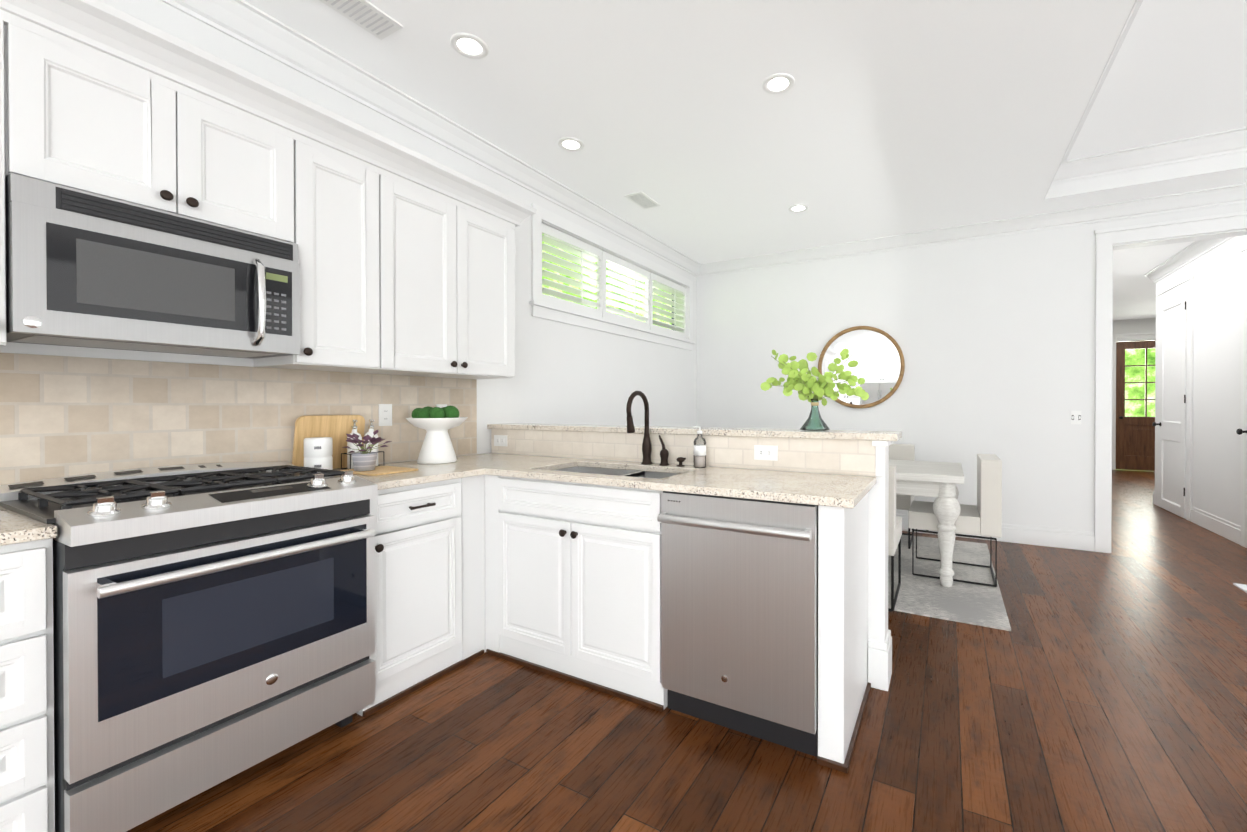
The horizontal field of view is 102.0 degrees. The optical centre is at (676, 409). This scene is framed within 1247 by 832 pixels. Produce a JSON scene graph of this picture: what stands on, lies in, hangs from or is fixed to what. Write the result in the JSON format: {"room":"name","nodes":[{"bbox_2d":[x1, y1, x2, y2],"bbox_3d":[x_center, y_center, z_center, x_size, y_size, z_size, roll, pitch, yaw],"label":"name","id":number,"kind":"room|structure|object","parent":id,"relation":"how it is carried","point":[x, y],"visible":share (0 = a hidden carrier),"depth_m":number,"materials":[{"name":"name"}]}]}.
{"room":"kitchen","nodes":[
{"label":"kitchen","id":0,"kind":"room"},
{"bbox_2d":[0,0,696,463],"bbox_3d":[-1.796,-0.228,2.366,0.160,2.860,8.590,0,0,28],"label":"wall","id":1,"kind":"structure","parent":0,"point":[572,374],"depth_m":3.59,"materials":[{"name":"paint"}]},
{"bbox_2d":[0,0,15,346],"bbox_3d":[-2.096,-0.689,1.270,0.353,1.025,0.437,0,0,28],"label":"upper cabinet","id":2,"kind":"object","parent":1,"relation":"attached to","point":[7,7],"depth_m":1.38,"materials":[{"name":"paint"}]},
{"bbox_2d":[16,0,303,367],"bbox_3d":[-1.828,-0.692,1.767,0.353,1.025,0.692,0,0,28],"label":"upper cabinet","id":3,"kind":"object","parent":1,"relation":"attached to","point":[108,105],"depth_m":1.62,"materials":[{"name":"paint"}]},
{"bbox_2d":[5,173,299,358],"bbox_3d":[-1.785,-0.430,1.745,0.448,0.435,0.688,0,0,28],"label":"microwave","id":4,"kind":"object","parent":3,"relation":"attached to","point":[88,269],"visible":1,"depth_m":1.59,"materials":[{"name":"silver metal"}]},
{"bbox_2d":[0,353,476,484],"bbox_3d":[-2.014,0.056,1.782,0.012,0.470,3.150,0,0,28],"label":"backsplash","id":5,"kind":"structure","parent":1,"relation":"attached to","point":[62,416],"depth_m":1.94,"materials":[{"name":"tile"}]},
{"bbox_2d":[378,404,391,425],"bbox_3d":[-1.536,0.031,2.648,0.007,0.115,0.070,0,0,28],"label":"electrical outlet","id":6,"kind":"object","parent":5,"relation":"attached to","point":[385,414],"visible":1,"depth_m":2.65,"materials":[{"name":"white plastic"}]},
{"bbox_2d":[436,404,446,407],"bbox_3d":[-1.378,0.029,2.943,0.007,0.115,0.070,0,0,28],"label":"electrical outlet","id":7,"kind":"object","parent":5,"relation":"attached to","point":[441,405],"visible":0.02,"depth_m":2.94,"materials":[{"name":"white plastic"}]},
{"bbox_2d":[283,100,387,372],"bbox_3d":[-1.584,-0.695,2.220,0.353,1.025,0.338,0,0,28],"label":"upper cabinet","id":8,"kind":"object","parent":1,"relation":"attached to","point":[342,165],"depth_m":2.15,"materials":[{"name":"paint"}]},
{"bbox_2d":[160,0,703,276],"bbox_3d":[-1.668,-1.602,2.312,0.110,0.110,8.230,0,0,28],"label":"crown molding","id":9,"kind":"structure","parent":1,"relation":"attached to","point":[292,48],"depth_m":2.64,"materials":[{"name":"paint"}]},
{"bbox_2d":[356,140,519,378],"bbox_3d":[-1.311,-0.698,2.727,0.353,1.025,0.813,0,0,28],"label":"upper cabinet","id":10,"kind":"object","parent":1,"relation":"attached to","point":[406,258],"depth_m":2.59,"materials":[{"name":"paint"}]},
{"bbox_2d":[529,203,695,350],"bbox_3d":[-0.488,-1.074,4.741,0.205,0.805,2.590,0,0,28],"label":"window","id":11,"kind":"structure","parent":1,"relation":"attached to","point":[558,231],"depth_m":4.36,"materials":[{"name":"paint"}]},
{"bbox_2d":[126,469,1246,831],"bbox_3d":[4.081,1.256,3.416,9.800,0.120,16.000,0,0,28],"label":"floor","id":12,"kind":"structure","parent":0,"point":[1092,691],"depth_m":1.81,"materials":[{"name":"brown wood"}]},
{"bbox_2d":[0,538,54,831],"bbox_3d":[-1.968,0.767,1.220,0.632,0.884,0.473,0,0,28],"label":"base cabinet","id":13,"kind":"object","parent":12,"relation":"on","point":[27,789],"visible":0.98,"depth_m":1.23,"materials":[{"name":"paint"}]},
{"bbox_2d":[0,506,57,545],"bbox_3d":[-2.161,0.312,0.832,0.632,0.030,1.337,0,0,28],"label":"countertop","id":14,"kind":"structure","parent":13,"relation":"on","point":[15,527],"depth_m":1.25,"materials":[{"name":"stone"}]},
{"bbox_2d":[0,461,377,831],"bbox_3d":[-1.597,0.710,1.725,0.744,0.991,0.786,0,0,28],"label":"range","id":15,"kind":"object","parent":12,"relation":"on","point":[213,624],"visible":1,"depth_m":1.49,"materials":[{"name":"silver metal"}]},
{"bbox_2d":[356,474,484,716],"bbox_3d":[-1.335,0.761,2.358,0.666,0.885,0.595,0,0,28],"label":"base cabinet","id":16,"kind":"object","parent":12,"relation":"on","point":[429,582],"visible":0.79,"depth_m":2.19,"materials":[{"name":"paint"}]},
{"bbox_2d":[333,460,484,489],"bbox_3d":[-1.350,0.304,2.332,0.637,0.030,0.540,0,0,28],"label":"countertop","id":17,"kind":"structure","parent":16,"relation":"on","point":[426,473],"depth_m":2.29,"materials":[{"name":"stone"}]},
{"bbox_2d":[304,437,332,472],"bbox_3d":[-1.586,0.207,2.222,0.104,0.162,0.104,0,0,28],"label":"canisters","id":18,"kind":"object","parent":17,"relation":"on","point":[318,452],"visible":0.94,"depth_m":2.18,"materials":[{"name":"white ceramic"}]},
{"bbox_2d":[292,415,364,468],"bbox_3d":[-1.645,0.157,2.383,0.056,0.259,0.300,0,0,28],"label":"cutting board","id":19,"kind":"object","parent":17,"relation":"on","point":[337,428],"depth_m":2.36,"materials":[{"name":"brown wood"}]},
{"bbox_2d":[341,419,383,469],"bbox_3d":[-1.534,0.169,2.455,0.080,0.236,0.164,0,0,28],"label":"oil bottles","id":20,"kind":"object","parent":17,"relation":"on","point":[352,446],"visible":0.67,"depth_m":2.41,"materials":[{"name":"white glass"}]},
{"bbox_2d":[342,430,391,470],"bbox_3d":[-1.417,0.185,2.312,0.169,0.185,0.238,0,0,28],"label":"plant","id":21,"kind":"object","parent":17,"relation":"on","point":[363,459],"visible":1,"depth_m":2.27,"materials":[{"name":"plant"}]},
{"bbox_2d":[334,466,417,475],"bbox_3d":[-1.378,0.284,2.325,0.270,0.008,0.220,0,0,28],"label":"cutting board","id":22,"kind":"object","parent":17,"relation":"on","point":[379,470],"depth_m":2.29,"materials":[{"name":"brown wood"}]},
{"bbox_2d":[406,406,467,463],"bbox_3d":[-1.294,0.133,2.711,0.304,0.305,0.304,0,0,28],"label":"pedestal bowl","id":23,"kind":"object","parent":17,"relation":"on","point":[436,423],"visible":1,"depth_m":2.64,"materials":[{"name":"white ceramic"}]},
{"bbox_2d":[485,466,676,711],"bbox_3d":[-0.375,0.760,2.479,1.016,0.884,0.627,0,0,28],"label":"base cabinet","id":24,"kind":"object","parent":12,"relation":"on","point":[573,582],"visible":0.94,"depth_m":2.19,"materials":[{"name":"paint"}]},
{"bbox_2d":[456,453,540,460],"bbox_3d":[-1.075,0.300,2.847,0.632,0.030,0.330,0,0,28],"label":"countertop","id":25,"kind":"structure","parent":24,"relation":"on","point":[486,456],"depth_m":2.96,"materials":[{"name":"stone"}]},
{"bbox_2d":[456,456,875,507],"bbox_3d":[-0.319,0.303,2.445,2.344,0.030,0.603,0,0,28],"label":"countertop","id":26,"kind":"structure","parent":24,"relation":"on","point":[838,490],"depth_m":2.08,"materials":[{"name":"stone"}]},
{"bbox_2d":[554,466,677,478],"bbox_3d":[-0.309,0.419,2.432,0.756,0.200,0.386,0,0,28],"label":"sink","id":27,"kind":"object","parent":26,"relation":"in","point":[633,473],"depth_m":2.64,"materials":[{"name":"silver metal"}]},
{"bbox_2d":[626,391,685,466],"bbox_3d":[-0.105,0.097,2.513,0.262,0.381,0.213,0,0,28],"label":"faucet","id":28,"kind":"object","parent":26,"relation":"on","point":[647,449],"visible":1,"depth_m":2.58,"materials":[{"name":"brown metal"}]},
{"bbox_2d":[693,426,705,467],"bbox_3d":[0.113,0.185,2.487,0.063,0.203,0.063,0,0,28],"label":"soap bottle","id":29,"kind":"object","parent":26,"relation":"on","point":[699,456],"visible":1,"depth_m":2.47,"materials":[{"name":"clear glass"}]},
{"bbox_2d":[503,453,881,641],"bbox_3d":[-0.137,0.665,2.778,2.374,1.070,0.120,0,0,28],"label":"wall","id":30,"kind":"structure","parent":12,"relation":"on","point":[874,558],"depth_m":2.17,"materials":[{"name":"paint"}]},
{"bbox_2d":[491,429,875,475],"bbox_3d":[-0.174,0.208,2.718,2.340,0.154,0.014,0,0,28],"label":"backsplash","id":31,"kind":"structure","parent":30,"relation":"attached to","point":[844,457],"depth_m":2.52,"materials":[{"name":"tile"}]},
{"bbox_2d":[494,435,506,445],"bbox_3d":[-1.132,0.202,3.222,0.115,0.070,0.007,0,0,28],"label":"electrical outlet","id":32,"kind":"object","parent":31,"relation":"attached to","point":[500,440],"visible":1,"depth_m":3.22,"materials":[{"name":"white plastic"}]},
{"bbox_2d":[754,445,777,460],"bbox_3d":[0.422,0.207,2.385,0.115,0.070,0.007,0,0,28],"label":"electrical outlet","id":33,"kind":"object","parent":31,"relation":"attached to","point":[764,452],"visible":1,"depth_m":2.38,"materials":[{"name":"white plastic"}]},
{"bbox_2d":[487,423,901,440],"bbox_3d":[-0.097,0.115,2.781,2.440,0.030,0.250,0,0,28],"label":"bar","id":34,"kind":"object","parent":30,"relation":"on","point":[828,434],"visible":0.98,"depth_m":2.51,"materials":[{"name":"beige stone"}]},
{"bbox_2d":[760,348,868,430],"bbox_3d":[0.659,-0.098,2.381,0.480,0.394,0.300,0,0,28],"label":"vase","id":35,"kind":"object","parent":34,"relation":"on","point":[803,383],"visible":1,"depth_m":2.33,"materials":[{"name":"green glass"}]},
{"bbox_2d":[868,441,891,690],"bbox_3d":[-0.114,0.665,2.769,2.385,1.070,0.185,0,0,28],"label":"trim","id":36,"kind":"structure","parent":30,"relation":"attached to","point":[879,664],"depth_m":2.16,"materials":[{"name":"paint"}]},
{"bbox_2d":[657,491,817,756],"bbox_3d":[0.330,0.762,2.077,0.600,0.883,0.632,0,0,28],"label":"dishwasher","id":37,"kind":"object","parent":12,"relation":"on","point":[739,614],"visible":0.94,"depth_m":1.82,"materials":[{"name":"silver metal"}]},
{"bbox_2d":[817,493,870,772],"bbox_3d":[0.660,0.764,1.943,0.104,0.886,0.594,0,0,28],"label":"cabinet end panel","id":38,"kind":"object","parent":12,"relation":"on","point":[844,686],"visible":0.9,"depth_m":1.71,"materials":[{"name":"paint"}]},
{"bbox_2d":[888,535,1010,630],"bbox_3d":[1.301,1.186,4.074,2.180,0.010,1.920,0,0,28],"label":"dining rug","id":39,"kind":"object","parent":12,"relation":"on","point":[974,604],"visible":0.21,"depth_m":3.32,"materials":[{"name":"grey fabric"}]},
{"bbox_2d":[888,466,901,611],"bbox_3d":[1.182,0.760,3.261,0.470,0.846,0.560,0,0,28],"label":"chair","id":40,"kind":"object","parent":39,"relation":"on","point":[894,530],"visible":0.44,"depth_m":2.93,"materials":[{"name":"beige fabric"}]},
{"bbox_2d":[889,444,914,548],"bbox_3d":[1.875,0.752,4.546,0.470,0.846,0.560,0,0,28],"label":"chair","id":41,"kind":"object","parent":39,"relation":"on","point":[902,452],"visible":0.27,"depth_m":4.59,"materials":[{"name":"beige fabric"}]},
{"bbox_2d":[889,460,963,586],"bbox_3d":[1.365,0.804,3.991,1.570,0.753,0.880,0,0,28],"label":"dining table","id":42,"kind":"object","parent":39,"relation":"on","point":[939,480],"visible":0.52,"depth_m":3.35,"materials":[{"name":"white wood"}]},
{"bbox_2d":[908,454,1001,586],"bbox_3d":[2.004,0.758,3.647,0.560,0.846,0.470,0,0,28],"label":"chair","id":43,"kind":"object","parent":39,"relation":"on","point":[983,517],"visible":0.98,"depth_m":3.39,"materials":[{"name":"beige fabric"}]},
{"bbox_2d":[1233,583,1246,592],"bbox_3d":[4.128,1.201,1.669,2.260,0.010,2.770,0,0,28],"label":"living room rug","id":44,"kind":"object","parent":12,"relation":"on","point":[1243,587],"visible":1,"depth_m":3.36,"materials":[{"name":"white fabric"}]},
{"bbox_2d":[244,0,1246,319],"bbox_3d":[4.081,-1.914,3.397,9.800,0.500,16.000,0,0,28],"label":"ceiling","id":45,"kind":"structure","parent":0,"point":[882,118],"depth_m":2.75,"materials":[{"name":"paint"}]},
{"bbox_2d":[319,0,402,39],"bbox_3d":[-1.338,-1.651,2.049,0.160,0.009,0.360,0,0,28],"label":"ceiling vent","id":46,"kind":"object","parent":45,"relation":"in","point":[372,19],"visible":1,"depth_m":2.11,"materials":[{"name":"white plastic"}]},
{"bbox_2d":[450,33,488,58],"bbox_3d":[-0.946,-1.654,2.292,0.164,0.006,0.164,0,0,28],"label":"recessed light","id":47,"kind":"object","parent":45,"relation":"in","point":[468,45],"visible":1,"depth_m":2.29,"materials":[{"name":"white plastic"}]},
{"bbox_2d":[558,137,583,150],"bbox_3d":[-0.664,-1.659,3.151,0.164,0.006,0.164,0,0,28],"label":"recessed light","id":48,"kind":"object","parent":45,"relation":"in","point":[570,144],"visible":1,"depth_m":3.15,"materials":[{"name":"white plastic"}]},
{"bbox_2d":[624,191,660,208],"bbox_3d":[-0.271,-1.663,4.007,0.160,0.009,0.300,0,0,28],"label":"ceiling vent","id":49,"kind":"object","parent":45,"relation":"in","point":[641,199],"visible":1,"depth_m":3.99,"materials":[{"name":"white plastic"}]},
{"bbox_2d":[762,73,794,93],"bbox_3d":[0.516,-1.656,2.560,0.164,0.006,0.164,0,0,28],"label":"recessed light","id":50,"kind":"object","parent":45,"relation":"in","point":[778,83],"visible":1,"depth_m":2.55,"materials":[{"name":"white plastic"}]},
{"bbox_2d":[788,204,808,211],"bbox_3d":[1.009,-1.665,4.169,0.164,0.006,0.164,0,0,28],"label":"recessed light","id":51,"kind":"object","parent":45,"relation":"in","point":[799,208],"visible":1,"depth_m":4.16,"materials":[{"name":"white plastic"}]},
{"bbox_2d":[1045,0,1142,195],"bbox_3d":[1.807,-1.769,1.813,0.121,0.231,4.650,0,0,28],"label":"crown molding","id":52,"kind":"structure","parent":45,"relation":"attached to","point":[1067,171],"depth_m":3.48,"materials":[{"name":"paint"}]},
{"bbox_2d":[1043,127,1246,199],"bbox_3d":[5.619,-1.773,2.467,6.211,0.231,0.121,0,0,28],"label":"crown molding","id":53,"kind":"structure","parent":45,"relation":"attached to","point":[1226,150],"depth_m":3.63,"materials":[{"name":"paint"}]},
{"bbox_2d":[697,202,1246,531],"bbox_3d":[3.419,-0.239,4.338,7.150,2.860,0.150,0,0,28],"label":"wall","id":54,"kind":"structure","parent":0,"point":[994,337],"depth_m":4.68,"materials":[{"name":"paint"}]},
{"bbox_2d":[818,326,904,407],"bbox_3d":[1.846,-0.424,5.076,0.832,0.832,0.034,0,0,28],"label":"round mirror","id":55,"kind":"object","parent":54,"relation":"attached to","point":[878,356],"visible":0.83,"depth_m":5.04,"materials":[{"name":"clear glass"}]},
{"bbox_2d":[704,183,1246,275],"bbox_3d":[3.344,-1.614,4.223,6.880,0.110,0.110,0,0,28],"label":"crown molding","id":56,"kind":"structure","parent":54,"relation":"attached to","point":[1232,194],"depth_m":4.46,"materials":[{"name":"paint"}]},
{"bbox_2d":[896,514,1094,550],"bbox_3d":[1.864,1.107,5.089,3.713,0.160,0.018,0,0,28],"label":"baseboard","id":57,"kind":"structure","parent":54,"relation":"attached to","point":[1057,538],"depth_m":4.37,"materials":[{"name":"paint"}]},
{"bbox_2d":[1071,411,1080,423],"bbox_3d":[3.389,0.071,4.264,0.070,0.115,0.012,0,0,28],"label":"light switch","id":58,"kind":"object","parent":54,"relation":"attached to","point":[1075,417],"visible":1,"depth_m":4.26,"materials":[{"name":"white plastic"}]},
{"bbox_2d":[1094,210,1246,552],"bbox_3d":[4.021,-0.147,3.996,1.140,2.680,0.185,0,0,28],"label":"door frame","id":59,"kind":"structure","parent":54,"relation":"attached to","point":[1110,240],"depth_m":3.99,"materials":[{"name":"paint"}]},
{"bbox_2d":[1112,318,1151,341],"bbox_3d":[8.688,-0.270,9.529,7.500,2.860,0.150,0,0,28],"label":"wall","id":60,"kind":"structure","parent":0,"point":[1129,326],"depth_m":9.49,"materials":[{"name":"paint"}]},
{"bbox_2d":[1116,340,1155,470],"bbox_3d":[8.786,-0.065,9.397,0.880,2.436,0.123,0,0,28],"label":"front door","id":61,"kind":"structure","parent":60,"relation":"in","point":[1135,443],"depth_m":9.51,"materials":[{"name":"brown wood"}]},
{"bbox_2d":[1152,281,1159,490],"bbox_3d":[7.948,-0.244,5.100,4.600,2.860,0.150,0,0,28],"label":"wall","id":62,"kind":"structure","parent":0,"point":[1154,320],"depth_m":6.24,"materials":[{"name":"paint"}]},
{"bbox_2d":[1156,235,1246,525],"bbox_3d":[5.313,-0.243,4.902,0.150,2.860,2.640,0,0,28],"label":"wall","id":63,"kind":"structure","parent":0,"point":[1216,272],"depth_m":4.82,"materials":[{"name":"paint"}]},
{"bbox_2d":[1152,291,1186,517],"bbox_3d":[5.615,-0.048,5.736,0.104,2.444,0.770,0,0,28],"label":"hall door","id":64,"kind":"structure","parent":63,"relation":"in","point":[1172,403],"depth_m":5.70,"materials":[{"name":"paint"}]},
{"bbox_2d":[1144,237,1232,282],"bbox_3d":[5.241,-1.619,5.035,0.110,0.110,2.820,0,0,28],"label":"crown molding","id":65,"kind":"structure","parent":63,"relation":"attached to","point":[1195,250],"depth_m":5.37,"materials":[{"name":"paint"}]},
{"bbox_2d":[1191,507,1239,544],"bbox_3d":[5.184,1.108,4.844,0.021,0.160,1.020,0,0,28],"label":"baseboard","id":66,"kind":"structure","parent":63,"relation":"attached to","point":[1224,528],"depth_m":4.79,"materials":[{"name":"paint"}]},
{"bbox_2d":[1236,262,1246,547],"bbox_3d":[4.714,-0.038,4.064,0.104,2.444,0.570,0,0,28],"label":"hall door","id":67,"kind":"structure","parent":63,"relation":"in","point":[1239,431],"depth_m":4.29,"materials":[{"name":"paint"}]},
{"label":"outside","id":68,"kind":"structure","parent":0,"visible":0},
{"bbox_2d":[542,234,671,329],"bbox_3d":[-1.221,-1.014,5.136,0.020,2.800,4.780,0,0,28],"label":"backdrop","id":69,"kind":"structure","parent":68,"point":[545,286],"depth_m":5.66,"materials":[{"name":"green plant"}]},
{"bbox_2d":[1125,348,1155,416],"bbox_3d":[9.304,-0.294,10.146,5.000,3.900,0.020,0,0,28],"label":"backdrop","id":70,"kind":"structure","parent":68,"point":[1134,408],"depth_m":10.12,"materials":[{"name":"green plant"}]}
]}

